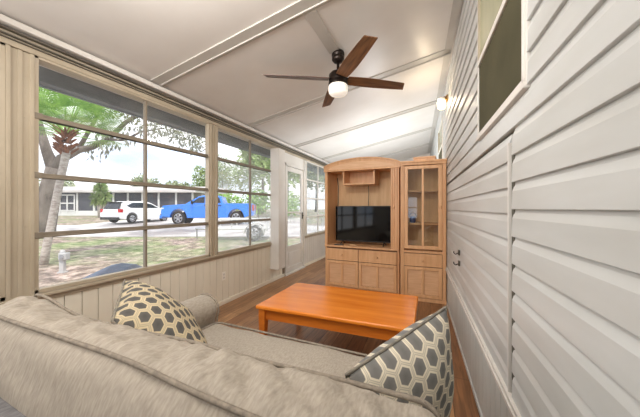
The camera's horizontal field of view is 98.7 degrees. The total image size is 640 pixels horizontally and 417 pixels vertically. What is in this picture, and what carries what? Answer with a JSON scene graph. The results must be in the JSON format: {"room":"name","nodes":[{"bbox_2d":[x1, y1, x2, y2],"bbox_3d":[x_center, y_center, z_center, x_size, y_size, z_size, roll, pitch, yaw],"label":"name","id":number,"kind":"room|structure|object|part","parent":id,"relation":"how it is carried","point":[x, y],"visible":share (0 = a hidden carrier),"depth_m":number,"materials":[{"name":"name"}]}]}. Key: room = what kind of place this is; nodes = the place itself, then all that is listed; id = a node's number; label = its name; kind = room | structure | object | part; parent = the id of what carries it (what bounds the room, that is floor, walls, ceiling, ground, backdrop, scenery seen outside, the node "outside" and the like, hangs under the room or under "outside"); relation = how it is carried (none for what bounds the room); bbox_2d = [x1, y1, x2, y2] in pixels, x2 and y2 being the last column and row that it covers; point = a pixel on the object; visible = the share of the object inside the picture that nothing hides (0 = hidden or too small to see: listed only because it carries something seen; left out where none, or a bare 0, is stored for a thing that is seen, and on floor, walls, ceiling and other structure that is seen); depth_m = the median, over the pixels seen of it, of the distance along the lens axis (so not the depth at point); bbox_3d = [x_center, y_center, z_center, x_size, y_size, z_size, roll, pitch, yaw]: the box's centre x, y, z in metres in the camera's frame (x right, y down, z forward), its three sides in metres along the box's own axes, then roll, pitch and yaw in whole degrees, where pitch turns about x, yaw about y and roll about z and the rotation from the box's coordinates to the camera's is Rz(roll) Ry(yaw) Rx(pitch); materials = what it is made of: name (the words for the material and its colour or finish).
{"room":"sunroom","nodes":[
{"label":"sunroom","id":0,"kind":"room"},
{"bbox_2d":[39,63,324,322],"bbox_3d":[-0.901,0.020,5.153,0.100,2.660,10.700,0,0,22],"label":"wall","id":1,"kind":"structure","parent":0,"point":[244,271],"depth_m":3.50,"materials":[{"name":"beige wood"}]},
{"bbox_2d":[0,42,4,301],"bbox_3d":[-2.485,-0.249,1.098,0.070,1.758,1.697,0,0,22],"label":"window","id":2,"kind":"structure","parent":1,"relation":"in","point":[2,45],"depth_m":1.86,"materials":[{"name":"beige wood"}]},
{"bbox_2d":[5,44,34,300],"bbox_3d":[-2.151,-0.235,1.956,0.092,1.770,0.145,0,0,22],"label":"trim","id":3,"kind":"structure","parent":1,"relation":"attached to","point":[19,65],"depth_m":1.94,"materials":[{"name":"beige wood"}]},
{"bbox_2d":[35,55,209,293],"bbox_3d":[-1.793,-0.249,2.827,0.070,1.758,1.742,0,0,22],"label":"window","id":4,"kind":"structure","parent":1,"relation":"in","point":[38,116],"depth_m":2.58,"materials":[{"name":"beige wood"}]},
{"bbox_3d":[-1.796,-0.685,2.813,0.065,0.044,1.714,0,0,22],"label":"sash rail","id":5,"kind":"part","parent":4,"relation":"part of","materials":[{"name":"brown wood"}]},
{"bbox_3d":[-1.796,-0.246,2.813,0.065,0.044,1.714,0,0,22],"label":"sash rail","id":6,"kind":"part","parent":4,"relation":"part of","materials":[{"name":"brown wood"}]},
{"bbox_3d":[-1.796,0.198,2.813,0.065,0.044,1.714,0,0,22],"label":"sash rail","id":7,"kind":"part","parent":4,"relation":"part of","materials":[{"name":"brown wood"}]},
{"bbox_2d":[0,231,324,304],"bbox_3d":[-0.875,0.661,5.143,0.115,0.058,10.700,0,0,22],"label":"trim","id":8,"kind":"structure","parent":1,"relation":"attached to","point":[87,286],"depth_m":2.72,"materials":[{"name":"beige wood"}]},
{"bbox_2d":[0,24,327,166],"bbox_3d":[-0.859,-1.187,5.136,0.050,0.126,10.700,0,0,22],"label":"trim","id":9,"kind":"structure","parent":1,"relation":"attached to","point":[7,41],"depth_m":2.52,"materials":[{"name":"wood"}]},
{"bbox_2d":[0,14,329,163],"bbox_3d":[-0.824,-1.264,5.122,0.085,0.044,10.700,0,0,22],"label":"trim","id":10,"kind":"structure","parent":1,"relation":"attached to","point":[4,20],"depth_m":2.50,"materials":[{"name":"white paint"}]},
{"bbox_2d":[39,66,324,175],"bbox_3d":[-1.319,-1.165,5.212,0.120,0.170,11.700,0,0,22],"label":"awning","id":11,"kind":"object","parent":1,"relation":"attached to","point":[51,80],"depth_m":3.06,"materials":[{"name":"grey metal"}]},
{"bbox_2d":[210,124,216,255],"bbox_3d":[-1.457,-0.235,3.693,0.092,1.770,0.115,0,0,22],"label":"trim","id":12,"kind":"structure","parent":1,"relation":"attached to","point":[213,129],"depth_m":3.67,"materials":[{"name":"beige wood"}]},
{"bbox_2d":[222,271,225,280],"bbox_3d":[-1.353,0.950,3.869,0.011,0.116,0.072,0,0,22],"label":"electrical outlet","id":13,"kind":"object","parent":1,"relation":"attached to","point":[223,273],"visible":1,"depth_m":3.87,"materials":[{"name":"beige plastic"}]},
{"bbox_2d":[217,126,272,254],"bbox_3d":[-1.135,-0.249,4.473,0.070,1.758,1.577,0,0,22],"label":"window","id":14,"kind":"structure","parent":1,"relation":"in","point":[249,166],"depth_m":4.32,"materials":[{"name":"brown wood"}]},
{"bbox_3d":[-1.138,-0.685,4.459,0.065,0.044,1.549,0,0,22],"label":"sash rail","id":15,"kind":"part","parent":14,"relation":"part of","materials":[{"name":"brown wood"}]},
{"bbox_3d":[-1.138,-0.246,4.459,0.065,0.044,1.549,0,0,22],"label":"sash rail","id":16,"kind":"part","parent":14,"relation":"part of","materials":[{"name":"brown wood"}]},
{"bbox_3d":[-1.138,0.198,4.459,0.065,0.044,1.549,0,0,22],"label":"sash rail","id":17,"kind":"part","parent":14,"relation":"part of","materials":[{"name":"brown wood"}]},
{"bbox_2d":[216,255,324,306],"bbox_3d":[-0.850,1.320,5.133,0.014,0.060,10.700,0,0,22],"label":"baseboard","id":18,"kind":"structure","parent":1,"relation":"attached to","point":[247,291],"depth_m":4.54,"materials":[{"name":"beige wood"}]},
{"bbox_2d":[270,148,284,269],"bbox_3d":[-0.778,0.007,5.080,0.178,2.195,0.235,0,0,22],"label":"trim","id":19,"kind":"structure","parent":1,"relation":"attached to","point":[277,155],"depth_m":4.99,"materials":[{"name":"white paint"}]},
{"bbox_2d":[284,162,304,275],"bbox_3d":[-0.544,0.215,5.904,0.104,2.270,0.900,0,0,22],"label":"door","id":20,"kind":"structure","parent":1,"relation":"in","point":[295,253],"depth_m":5.96,"materials":[{"name":"white paint"}]},
{"bbox_2d":[285,153,303,167],"bbox_3d":[-0.565,-1.018,5.907,0.044,0.213,0.950,0,0,22],"label":"trim","id":21,"kind":"structure","parent":1,"relation":"attached to","point":[290,159],"depth_m":5.89,"materials":[{"name":"white paint"}]},
{"bbox_2d":[304,160,306,235],"bbox_3d":[-0.375,-0.235,6.397,0.092,1.770,0.140,0,0,22],"label":"trim","id":22,"kind":"structure","parent":1,"relation":"attached to","point":[305,161],"depth_m":6.39,"materials":[{"name":"white paint"}]},
{"bbox_2d":[307,161,324,234],"bbox_3d":[-0.053,-0.249,7.177,0.070,1.758,1.552,0,0,22],"label":"window","id":23,"kind":"structure","parent":1,"relation":"in","point":[317,181],"depth_m":7.17,"materials":[{"name":"white paint"}]},
{"bbox_3d":[-0.056,-0.685,7.163,0.065,0.044,1.524,0,0,22],"label":"sash rail","id":24,"kind":"part","parent":23,"relation":"part of","materials":[{"name":"white paint"}]},
{"bbox_2d":[0,0,462,169],"bbox_3d":[0.455,-1.623,4.665,3.620,0.814,10.900,0,0,22],"label":"ceiling","id":25,"kind":"structure","parent":0,"point":[146,39],"depth_m":2.79,"materials":[{"name":"paint"}]},
{"bbox_2d":[150,0,332,85],"bbox_3d":[-0.337,-1.594,2.321,2.931,0.607,0.150,0,0,22],"label":"trim","id":26,"kind":"structure","parent":25,"relation":"attached to","point":[299,8],"depth_m":2.46,"materials":[{"name":"paint"}]},
{"bbox_2d":[304,9,338,53],"bbox_3d":[0.033,-1.647,2.593,0.105,0.034,0.640,0,0,22],"label":"trim","id":27,"kind":"structure","parent":25,"relation":"attached to","point":[313,17],"depth_m":2.54,"materials":[{"name":"paint"}]},
{"bbox_2d":[263,35,403,106],"bbox_3d":[0.214,-1.427,2.944,1.232,0.464,1.125,0,0,32],"label":"ceiling fan","id":28,"kind":"object","parent":25,"relation":"hanging from","point":[338,83],"visible":1,"depth_m":2.85,"materials":[{"name":"brown wood"}]},
{"bbox_3d":[-0.245,-1.367,2.867,0.679,0.008,0.144,0,13,-6],"label":"blade","id":29,"kind":"part","parent":28,"relation":"part of","materials":[{"name":"brown wood"}]},
{"bbox_3d":[0.127,-1.367,3.352,0.144,0.008,0.679,-13,2,-8],"label":"blade","id":30,"kind":"part","parent":28,"relation":"part of","materials":[{"name":"brown wood"}]},
{"bbox_3d":[0.192,-1.250,2.917,0.208,0.110,0.208,0,0,22],"label":"light globe","id":31,"kind":"part","parent":28,"relation":"part of","materials":[{"name":"white glass"}]},
{"bbox_3d":[0.317,-1.367,2.496,0.144,0.008,0.679,14,-4,-16],"label":"blade","id":32,"kind":"part","parent":28,"relation":"part of","materials":[{"name":"brown wood"}]},
{"bbox_3d":[0.621,-1.367,3.013,0.679,0.008,0.144,0,-13,-12],"label":"blade","id":33,"kind":"part","parent":28,"relation":"part of","materials":[{"name":"brown wood"}]},
{"bbox_2d":[247,49,450,126],"bbox_3d":[0.225,-1.588,3.809,2.870,0.595,0.150,0,0,22],"label":"trim","id":34,"kind":"structure","parent":25,"relation":"attached to","point":[440,54],"depth_m":3.61,"materials":[{"name":"paint"}]},
{"bbox_2d":[294,100,437,147],"bbox_3d":[0.784,-1.582,5.287,2.808,0.582,0.150,0,0,22],"label":"trim","id":35,"kind":"structure","parent":25,"relation":"attached to","point":[432,102],"depth_m":5.21,"materials":[{"name":"paint"}]},
{"bbox_2d":[322,127,433,159],"bbox_3d":[1.342,-1.576,6.766,2.747,0.570,0.150,0,0,22],"label":"trim","id":36,"kind":"structure","parent":25,"relation":"attached to","point":[429,128],"depth_m":6.69,"materials":[{"name":"paint"}]},
{"bbox_2d":[378,143,431,156],"bbox_3d":[1.897,-1.570,8.235,2.686,0.558,0.150,0,0,22],"label":"trim","id":37,"kind":"structure","parent":25,"relation":"attached to","point":[427,143],"depth_m":7.98,"materials":[{"name":"paint"}]},
{"bbox_2d":[216,258,479,416],"bbox_3d":[0.576,1.410,4.616,3.280,0.120,10.800,0,0,22],"label":"floor","id":38,"kind":"structure","parent":0,"point":[242,311],"depth_m":3.09,"materials":[{"name":"brown wood"}]},
{"bbox_2d":[0,293,440,416],"bbox_3d":[-0.444,0.854,1.217,1.844,0.991,1.350,0,0,24],"label":"sofa","id":39,"kind":"object","parent":38,"relation":"on","point":[55,361],"visible":0.95,"depth_m":0.69,"materials":[{"name":"beige fabric"}]},
{"bbox_3d":[-0.692,0.889,0.670,1.830,0.702,0.150,0,0,24],"label":"frame","id":40,"kind":"part","parent":39,"relation":"part of","materials":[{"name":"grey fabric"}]},
{"bbox_2d":[111,279,206,343],"bbox_3d":[-0.806,0.635,1.390,0.410,0.445,0.764,0,0,-32],"label":"throw pillow","id":41,"kind":"object","parent":39,"relation":"on","point":[139,305],"visible":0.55,"depth_m":1.32,"materials":[{"name":"fabric"}]},
{"bbox_3d":[-1.126,0.950,1.625,0.250,0.560,1.150,0,0,24],"label":"arm","id":42,"kind":"part","parent":39,"relation":"part of","materials":[{"name":"beige fabric"}]},
{"bbox_2d":[202,324,364,377],"bbox_3d":[-0.372,0.925,1.376,1.360,0.210,0.960,0,0,24],"label":"seat cushion","id":43,"kind":"object","parent":39,"relation":"on","point":[318,357],"depth_m":1.63,"materials":[{"name":"beige fabric"}]},
{"bbox_2d":[345,306,453,416],"bbox_3d":[0.297,0.728,1.035,0.530,0.640,0.260,0,0,-24],"label":"throw pillow","id":44,"kind":"object","parent":39,"relation":"on","point":[417,361],"visible":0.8,"depth_m":0.97,"materials":[{"name":"fabric"}]},
{"bbox_2d":[256,283,417,339],"bbox_3d":[0.206,1.125,2.696,1.400,0.450,0.860,0,0,22],"label":"coffee table","id":45,"kind":"object","parent":38,"relation":"on","point":[372,314],"visible":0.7,"depth_m":2.50,"materials":[{"name":"orange wood"}]},
{"bbox_3d":[-0.532,1.143,2.588,0.066,0.415,0.066,0,0,22],"label":"leg","id":46,"kind":"part","parent":45,"relation":"part of","materials":[{"name":"orange wood"}]},
{"bbox_2d":[324,157,400,293],"bbox_3d":[0.751,0.259,4.685,1.286,2.182,0.552,0,0,26],"label":"entertainment center","id":47,"kind":"object","parent":38,"relation":"on","point":[358,181],"visible":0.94,"depth_m":4.57,"materials":[{"name":"brown wood"}]},
{"bbox_3d":[0.374,1.085,4.614,0.470,0.330,0.006,0,0,26],"label":"tambour panel","id":48,"kind":"part","parent":47,"relation":"part of","materials":[{"name":"brown wood"}]},
{"bbox_3d":[0.370,0.770,4.606,0.560,0.190,0.026,0,0,26],"label":"drawer","id":49,"kind":"part","parent":47,"relation":"part of","materials":[{"name":"brown wood"}]},
{"bbox_3d":[0.370,1.085,4.606,0.560,0.420,0.028,0,0,26],"label":"door","id":50,"kind":"part","parent":47,"relation":"part of","materials":[{"name":"brown wood"}]},
{"bbox_2d":[343,169,378,185],"bbox_3d":[0.695,-0.515,4.680,0.550,0.240,0.290,0,0,26],"label":"cubby shelf","id":51,"kind":"object","parent":47,"relation":"attached to","point":[359,177],"depth_m":4.74,"materials":[{"name":"brown wood"}]},
{"bbox_3d":[0.644,-0.712,4.464,1.106,0.108,0.005,0,0,26],"label":"crown panel","id":52,"kind":"part","parent":47,"relation":"part of","materials":[{"name":"brown wood"}]},
{"bbox_2d":[325,242,398,250],"bbox_3d":[0.750,0.636,4.687,1.250,0.028,0.510,0,0,26],"label":"shelf","id":53,"kind":"object","parent":47,"relation":"attached to","point":[362,246],"depth_m":4.62,"materials":[{"name":"brown wood"}]},
{"bbox_3d":[0.652,-0.729,4.481,1.286,0.207,0.065,0,0,26],"label":"crown moulding","id":54,"kind":"part","parent":47,"relation":"part of","materials":[{"name":"brown wood"}]},
{"bbox_3d":[0.654,-0.718,4.486,1.286,0.185,0.045,0,0,26],"label":"crown","id":55,"kind":"part","parent":47,"relation":"part of","materials":[{"name":"brown wood"}]},
{"bbox_2d":[336,206,390,246],"bbox_3d":[0.735,0.290,4.705,1.000,0.666,0.218,0,0,26],"label":"television","id":56,"kind":"object","parent":47,"relation":"on","point":[353,223],"visible":0.82,"depth_m":4.68,"materials":[{"name":"black plastic"}]},
{"bbox_3d":[0.867,0.325,4.927,1.188,1.950,0.015,0,0,26],"label":"panel","id":57,"kind":"part","parent":47,"relation":"part of","materials":[{"name":"brown wood"}]},
{"bbox_3d":[0.904,0.770,4.348,0.606,0.190,0.026,0,0,26],"label":"drawer","id":58,"kind":"part","parent":47,"relation":"part of","materials":[{"name":"brown wood"}]},
{"bbox_3d":[0.903,1.085,4.347,0.606,0.420,0.028,0,0,26],"label":"door","id":59,"kind":"part","parent":47,"relation":"part of","materials":[{"name":"brown wood"}]},
{"bbox_3d":[0.908,1.085,4.356,0.516,0.330,0.006,0,0,26],"label":"tambour panel","id":60,"kind":"part","parent":47,"relation":"part of","materials":[{"name":"brown wood"}]},
{"bbox_2d":[400,159,446,304],"bbox_3d":[1.560,0.325,4.155,0.638,2.050,0.456,0,0,22],"label":"display cabinet","id":61,"kind":"object","parent":38,"relation":"on","point":[423,182],"visible":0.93,"depth_m":4.05,"materials":[{"name":"brown wood"}]},
{"bbox_2d":[409,213,416,222],"bbox_3d":[1.414,0.141,4.195,0.095,0.158,0.095,0,0,-31],"label":"ornament","id":62,"kind":"object","parent":61,"relation":"on","point":[412,219],"visible":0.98,"depth_m":4.16,"materials":[{"name":"blue ceramic"}]},
{"bbox_2d":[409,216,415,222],"bbox_3d":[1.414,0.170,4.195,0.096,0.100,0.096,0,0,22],"label":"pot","id":63,"kind":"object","parent":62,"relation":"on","point":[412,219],"depth_m":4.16,"materials":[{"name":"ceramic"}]},
{"bbox_2d":[408,190,437,192],"bbox_3d":[1.577,-0.260,4.204,0.562,0.020,0.328,0,0,22],"label":"shelf","id":64,"kind":"object","parent":61,"relation":"attached to","point":[409,191],"depth_m":4.09,"materials":[{"name":"brown wood"}]},
{"bbox_2d":[408,222,437,224],"bbox_3d":[1.577,0.230,4.204,0.562,0.020,0.328,0,0,22],"label":"shelf","id":65,"kind":"object","parent":61,"relation":"attached to","point":[416,223],"depth_m":4.08,"materials":[{"name":"brown wood"}]},
{"bbox_3d":[1.489,-0.018,3.984,0.512,1.215,0.022,0,0,22],"label":"glass door","id":66,"kind":"part","parent":61,"relation":"part of","materials":[{"name":"brown wood"}]},
{"bbox_3d":[1.489,0.750,3.984,0.512,0.180,0.026,0,0,22],"label":"drawer","id":67,"kind":"part","parent":61,"relation":"part of","materials":[{"name":"brown wood"}]},
{"bbox_3d":[1.489,1.070,3.983,0.512,0.440,0.028,0,0,22],"label":"door","id":68,"kind":"part","parent":61,"relation":"part of","materials":[{"name":"brown wood"}]},
{"bbox_3d":[1.492,1.070,3.992,0.422,0.350,0.006,0,0,22],"label":"tambour panel","id":69,"kind":"part","parent":61,"relation":"part of","materials":[{"name":"brown wood"}]},
{"bbox_3d":[1.563,-0.667,4.165,0.638,0.065,0.435,0,0,22],"label":"cornice","id":70,"kind":"part","parent":61,"relation":"part of","materials":[{"name":"brown wood"}]},
{"bbox_3d":[1.640,0.325,4.362,0.562,1.950,0.012,0,0,22],"label":"panel","id":71,"kind":"part","parent":61,"relation":"part of","materials":[{"name":"brown wood"}]},
{"bbox_2d":[413,156,436,160],"bbox_3d":[1.580,-0.733,4.139,0.310,0.065,0.230,0,0,28],"label":"wooden box","id":72,"kind":"object","parent":61,"relation":"on","point":[423,157],"visible":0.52,"depth_m":4.04,"materials":[{"name":"brown wood"}]},
{"bbox_3d":[1.580,-0.755,4.139,0.310,0.020,0.230,0,0,28],"label":"lid","id":73,"kind":"part","parent":72,"relation":"part of","materials":[{"name":"brown wood"}]},
{"bbox_2d":[400,153,429,160],"bbox_3d":[2.395,-0.205,9.651,2.920,3.310,0.100,0,0,22],"label":"wall","id":74,"kind":"structure","parent":0,"point":[408,159],"depth_m":9.30,"materials":[{"name":"white paint"}]},
{"bbox_2d":[430,0,639,416],"bbox_3d":[1.916,-0.350,4.078,0.102,3.400,10.800,0,0,20],"label":"wall","id":75,"kind":"structure","parent":0,"point":[574,134],"depth_m":0.82,"materials":[{"name":"paint"}]},
{"bbox_2d":[438,117,442,158],"bbox_3d":[2.199,-1.051,5.012,0.034,0.946,0.986,0,0,20],"label":"window","id":76,"kind":"structure","parent":75,"relation":"in","point":[440,132],"depth_m":4.99,"materials":[{"name":"white paint"}]},
{"bbox_3d":[2.207,-1.289,5.010,0.017,0.402,0.910,0,0,20],"label":"pane","id":77,"kind":"part","parent":76,"relation":"part of","materials":[{"name":"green glass"}]},
{"bbox_2d":[437,94,447,109],"bbox_3d":[1.673,-1.453,3.761,0.127,0.194,0.104,0,0,20],"label":"wall lamp","id":78,"kind":"object","parent":75,"relation":"attached to","point":[441,103],"visible":1,"depth_m":3.73,"materials":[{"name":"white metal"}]},
{"bbox_2d":[437,100,445,109],"bbox_3d":[1.663,-1.417,3.765,0.104,0.122,0.104,0,0,20],"label":"lampshade","id":79,"kind":"object","parent":78,"relation":"on","point":[441,104],"depth_m":3.73,"materials":[{"name":"white glass"}]},
{"bbox_2d":[427,0,461,153],"bbox_3d":[1.808,-1.877,4.070,0.080,0.131,10.711,0,0,20],"label":"trim","id":80,"kind":"structure","parent":75,"relation":"attached to","point":[456,6],"depth_m":3.31,"materials":[{"name":"paint"}]},
{"bbox_2d":[446,272,510,416],"bbox_3d":[1.865,1.107,4.071,0.026,0.485,10.712,0,0,20],"label":"baseboard","id":81,"kind":"structure","parent":75,"relation":"attached to","point":[490,402],"depth_m":1.97,"materials":[{"name":"white wood"}]},
{"bbox_2d":[445,266,520,416],"bbox_3d":[1.853,0.853,4.058,0.040,0.055,10.680,0,0,20],"label":"trim","id":82,"kind":"structure","parent":75,"relation":"attached to","point":[507,396],"depth_m":1.51,"materials":[{"name":"white paint"}]},
{"bbox_2d":[476,0,530,140],"bbox_3d":[0.934,-0.961,1.456,0.034,1.006,0.896,0,0,20],"label":"window","id":83,"kind":"structure","parent":75,"relation":"in","point":[503,56],"depth_m":1.37,"materials":[{"name":"white paint"}]},
{"bbox_3d":[0.935,-1.206,1.455,0.028,0.447,0.820,0,0,20],"label":"sash","id":84,"kind":"part","parent":83,"relation":"part of","materials":[{"name":"white wood"}]},
{"bbox_3d":[0.942,-1.206,1.453,0.017,0.447,0.820,0,0,20],"label":"pane","id":85,"kind":"part","parent":83,"relation":"part of","materials":[{"name":"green glass"}]},
{"bbox_3d":[0.934,-0.965,1.456,0.030,0.036,0.820,0,0,20],"label":"meeting rail","id":86,"kind":"part","parent":83,"relation":"part of","materials":[{"name":"white paint"}]},
{"bbox_2d":[508,143,511,392],"bbox_3d":[0.857,0.278,1.237,0.021,1.145,0.014,0,0,22],"label":"trim","id":87,"kind":"structure","parent":75,"relation":"attached to","point":[509,144],"depth_m":1.23,"materials":[{"name":"white paint"}]},
{"label":"outside","id":88,"kind":"structure","parent":0,"visible":0},
{"bbox_2d":[39,209,324,287],"bbox_3d":[-267.302,0.922,140.521,595.141,0.916,239.161,0,0,22],"label":"ground","id":89,"kind":"structure","parent":88,"point":[88,255],"depth_m":9.44,"materials":[{"name":"green plant"}]},
{"bbox_2d":[39,180,78,186],"bbox_3d":[-43.651,-2.636,45.855,6.570,6.426,6.240,0,0,-26],"label":"tree","id":90,"kind":"object","parent":89,"relation":"on","point":[71,184],"visible":0.06,"depth_m":46.24,"materials":[{"name":"green plant"}]},
{"bbox_2d":[57,249,69,272],"bbox_3d":[-5.497,1.130,5.878,0.190,0.500,0.170,0,0,-6],"label":"post","id":91,"kind":"object","parent":89,"relation":"on","point":[63,255],"visible":1,"depth_m":5.86,"materials":[{"name":"white metal"}]},
{"bbox_3d":[-5.524,1.180,5.900,0.140,0.400,0.120,0,0,-6],"label":"post","id":92,"kind":"part","parent":91,"relation":"part of","materials":[{"name":"white metal"}]},
{"bbox_2d":[39,87,131,265],"bbox_3d":[-6.200,-1.044,6.804,2.698,5.050,3.140,0,0,-41],"label":"palm tree","id":93,"kind":"object","parent":89,"relation":"on","point":[60,102],"visible":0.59,"depth_m":6.68,"materials":[{"name":"green plant"}]},
{"bbox_2d":[89,183,113,217],"bbox_3d":[-20.260,-0.796,25.541,2.648,3.475,1.626,0,0,22],"label":"tree","id":94,"kind":"object","parent":89,"relation":"on","point":[100,197],"visible":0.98,"depth_m":25.27,"materials":[{"name":"green plant"}]},
{"bbox_3d":[-20.265,-0.559,25.531,1.332,3.001,0.505,0,0,34],"label":"stem","id":95,"kind":"part","parent":94,"relation":"part of","materials":[{"name":"green plant"}]},
{"bbox_2d":[82,263,141,278],"bbox_3d":[-2.844,1.081,3.950,2.300,0.599,1.200,0,0,0],"label":"tarp","id":96,"kind":"object","parent":89,"relation":"on","point":[113,268],"visible":0.07,"depth_m":3.85,"materials":[{"name":"blue plastic"}]},
{"bbox_2d":[39,88,204,238],"bbox_3d":[-8.356,-2.815,11.905,10.798,9.034,4.265,0,0,4],"label":"oak tree","id":97,"kind":"object","parent":89,"relation":"on","point":[46,187],"visible":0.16,"depth_m":11.81,"materials":[{"name":"green plant"}]},
{"bbox_2d":[58,187,222,215],"bbox_3d":[-22.918,-0.896,31.950,20.600,3.300,7.900,0,0,0],"label":"house","id":98,"kind":"structure","parent":89,"relation":"on","point":[75,201],"depth_m":28.55,"materials":[{"name":"white paint"}]},
{"bbox_3d":[-25.168,-0.436,28.560,0.180,2.380,0.160,0,0,0],"label":"post","id":99,"kind":"part","parent":98,"relation":"part of","materials":[{"name":"white paint"}]},
{"bbox_2d":[130,173,160,186],"bbox_3d":[-29.217,-2.721,45.920,5.059,6.591,4.398,0,0,22],"label":"tree","id":100,"kind":"object","parent":89,"relation":"on","point":[137,179],"visible":0.19,"depth_m":45.28,"materials":[{"name":"green plant"}]},
{"bbox_2d":[165,179,191,186],"bbox_3d":[-24.431,-2.194,47.896,4.771,5.540,5.430,0,0,22],"label":"tree","id":101,"kind":"object","parent":89,"relation":"on","point":[175,182],"visible":0.13,"depth_m":46.95,"materials":[{"name":"green plant"}]},
{"bbox_2d":[191,165,204,186],"bbox_3d":[-20.852,-3.731,50.114,5.001,8.606,5.135,0,0,-15],"label":"tree","id":102,"kind":"object","parent":89,"relation":"on","point":[201,172],"visible":0.3,"depth_m":49.18,"materials":[{"name":"green plant"}]},
{"bbox_2d":[218,153,237,189],"bbox_3d":[-21.169,-5.793,60.212,6.862,12.728,6.443,0,0,36],"label":"tree","id":103,"kind":"object","parent":89,"relation":"on","point":[227,181],"visible":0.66,"depth_m":59.16,"materials":[{"name":"green plant"}]},
{"bbox_2d":[218,193,245,210],"bbox_3d":[-9.781,-0.537,28.986,4.307,2.607,4.071,0,0,-12],"label":"shrub","id":104,"kind":"object","parent":89,"relation":"on","point":[228,198],"visible":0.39,"depth_m":28.73,"materials":[{"name":"green plant"}]},
{"bbox_2d":[195,218,269,240],"bbox_3d":[-3.635,0.843,11.456,3.035,0.875,1.620,0,0,-6],"label":"trailer","id":105,"kind":"object","parent":89,"relation":"on","point":[257,230],"visible":0.82,"depth_m":10.94,"materials":[{"name":"white paint"}]},
{"bbox_3d":[-3.220,0.593,11.500,2.144,0.375,1.090,0,0,-6],"label":"rail","id":106,"kind":"part","parent":105,"relation":"part of","materials":[{"name":"white metal"}]},
{"bbox_2d":[229,149,267,195],"bbox_3d":[-12.130,-5.386,46.833,6.619,11.914,7.194,0,0,22],"label":"tree","id":107,"kind":"object","parent":89,"relation":"on","point":[240,170],"visible":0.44,"depth_m":46.36,"materials":[{"name":"green plant"}]},
{"bbox_2d":[236,149,268,213],"bbox_3d":[-6.844,-4.309,31.832,5.817,10.048,5.962,0,0,22],"label":"tree","id":108,"kind":"object","parent":89,"relation":"on","point":[245,154],"visible":0.25,"depth_m":30.79,"materials":[{"name":"green plant"}]},
{"bbox_2d":[244,189,269,217],"bbox_3d":[-5.687,-0.451,25.001,2.336,2.723,2.420,0,0,-32],"label":"shrub","id":109,"kind":"object","parent":89,"relation":"on","point":[259,199],"visible":0.68,"depth_m":24.64,"materials":[{"name":"green plant"}]},
{"bbox_2d":[252,154,307,201],"bbox_3d":[-3.279,-3.457,26.201,6.126,8.781,6.023,0,0,22],"label":"tree","id":110,"kind":"object","parent":89,"relation":"on","point":[295,176],"visible":0.11,"depth_m":24.95,"materials":[{"name":"green plant"}]},
{"bbox_2d":[267,191,299,215],"bbox_3d":[-3.003,-0.300,24.093,3.116,2.492,3.042,0,0,22],"label":"shrub","id":111,"kind":"object","parent":89,"relation":"on","point":[292,205],"visible":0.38,"depth_m":23.56,"materials":[{"name":"green plant"}]},
{"bbox_2d":[299,171,324,211],"bbox_3d":[-0.303,-4.311,36.918,5.804,9.767,5.656,0,0,22],"label":"tree","id":112,"kind":"object","parent":89,"relation":"on","point":[310,174],"visible":0.2,"depth_m":35.92,"materials":[{"name":"green plant"}]},
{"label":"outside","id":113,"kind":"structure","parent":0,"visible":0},
{"bbox_2d":[56,225,324,236],"bbox_3d":[-18.000,1.170,15.000,84.001,0.159,5.600,0,0,0],"label":"street","id":114,"kind":"structure","parent":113,"point":[293,230],"depth_m":14.24,"materials":[{"name":"grey asphalt"}]},
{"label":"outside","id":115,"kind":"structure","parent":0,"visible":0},
{"bbox_2d":[84,218,308,224],"bbox_3d":[-8.400,0.965,21.450,14.800,0.252,7.500,0,0,0],"label":"driveway","id":116,"kind":"structure","parent":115,"point":[291,221],"depth_m":20.09,"materials":[{"name":"concrete"}]},
{"bbox_2d":[100,201,166,222],"bbox_3d":[-13.358,0.249,20.383,1.880,1.530,4.544,0,0,16],"label":"suv","id":117,"kind":"object","parent":116,"relation":"on","point":[131,211],"visible":0.75,"depth_m":18.79,"materials":[{"name":"white paint"}]},
{"bbox_2d":[159,195,256,224],"bbox_3d":[-7.383,0.099,18.800,5.952,1.926,2.420,0,0,-9],"label":"pickup truck","id":118,"kind":"object","parent":116,"relation":"on","point":[195,208],"visible":0.89,"depth_m":17.85,"materials":[{"name":"blue paint"}]}
]}

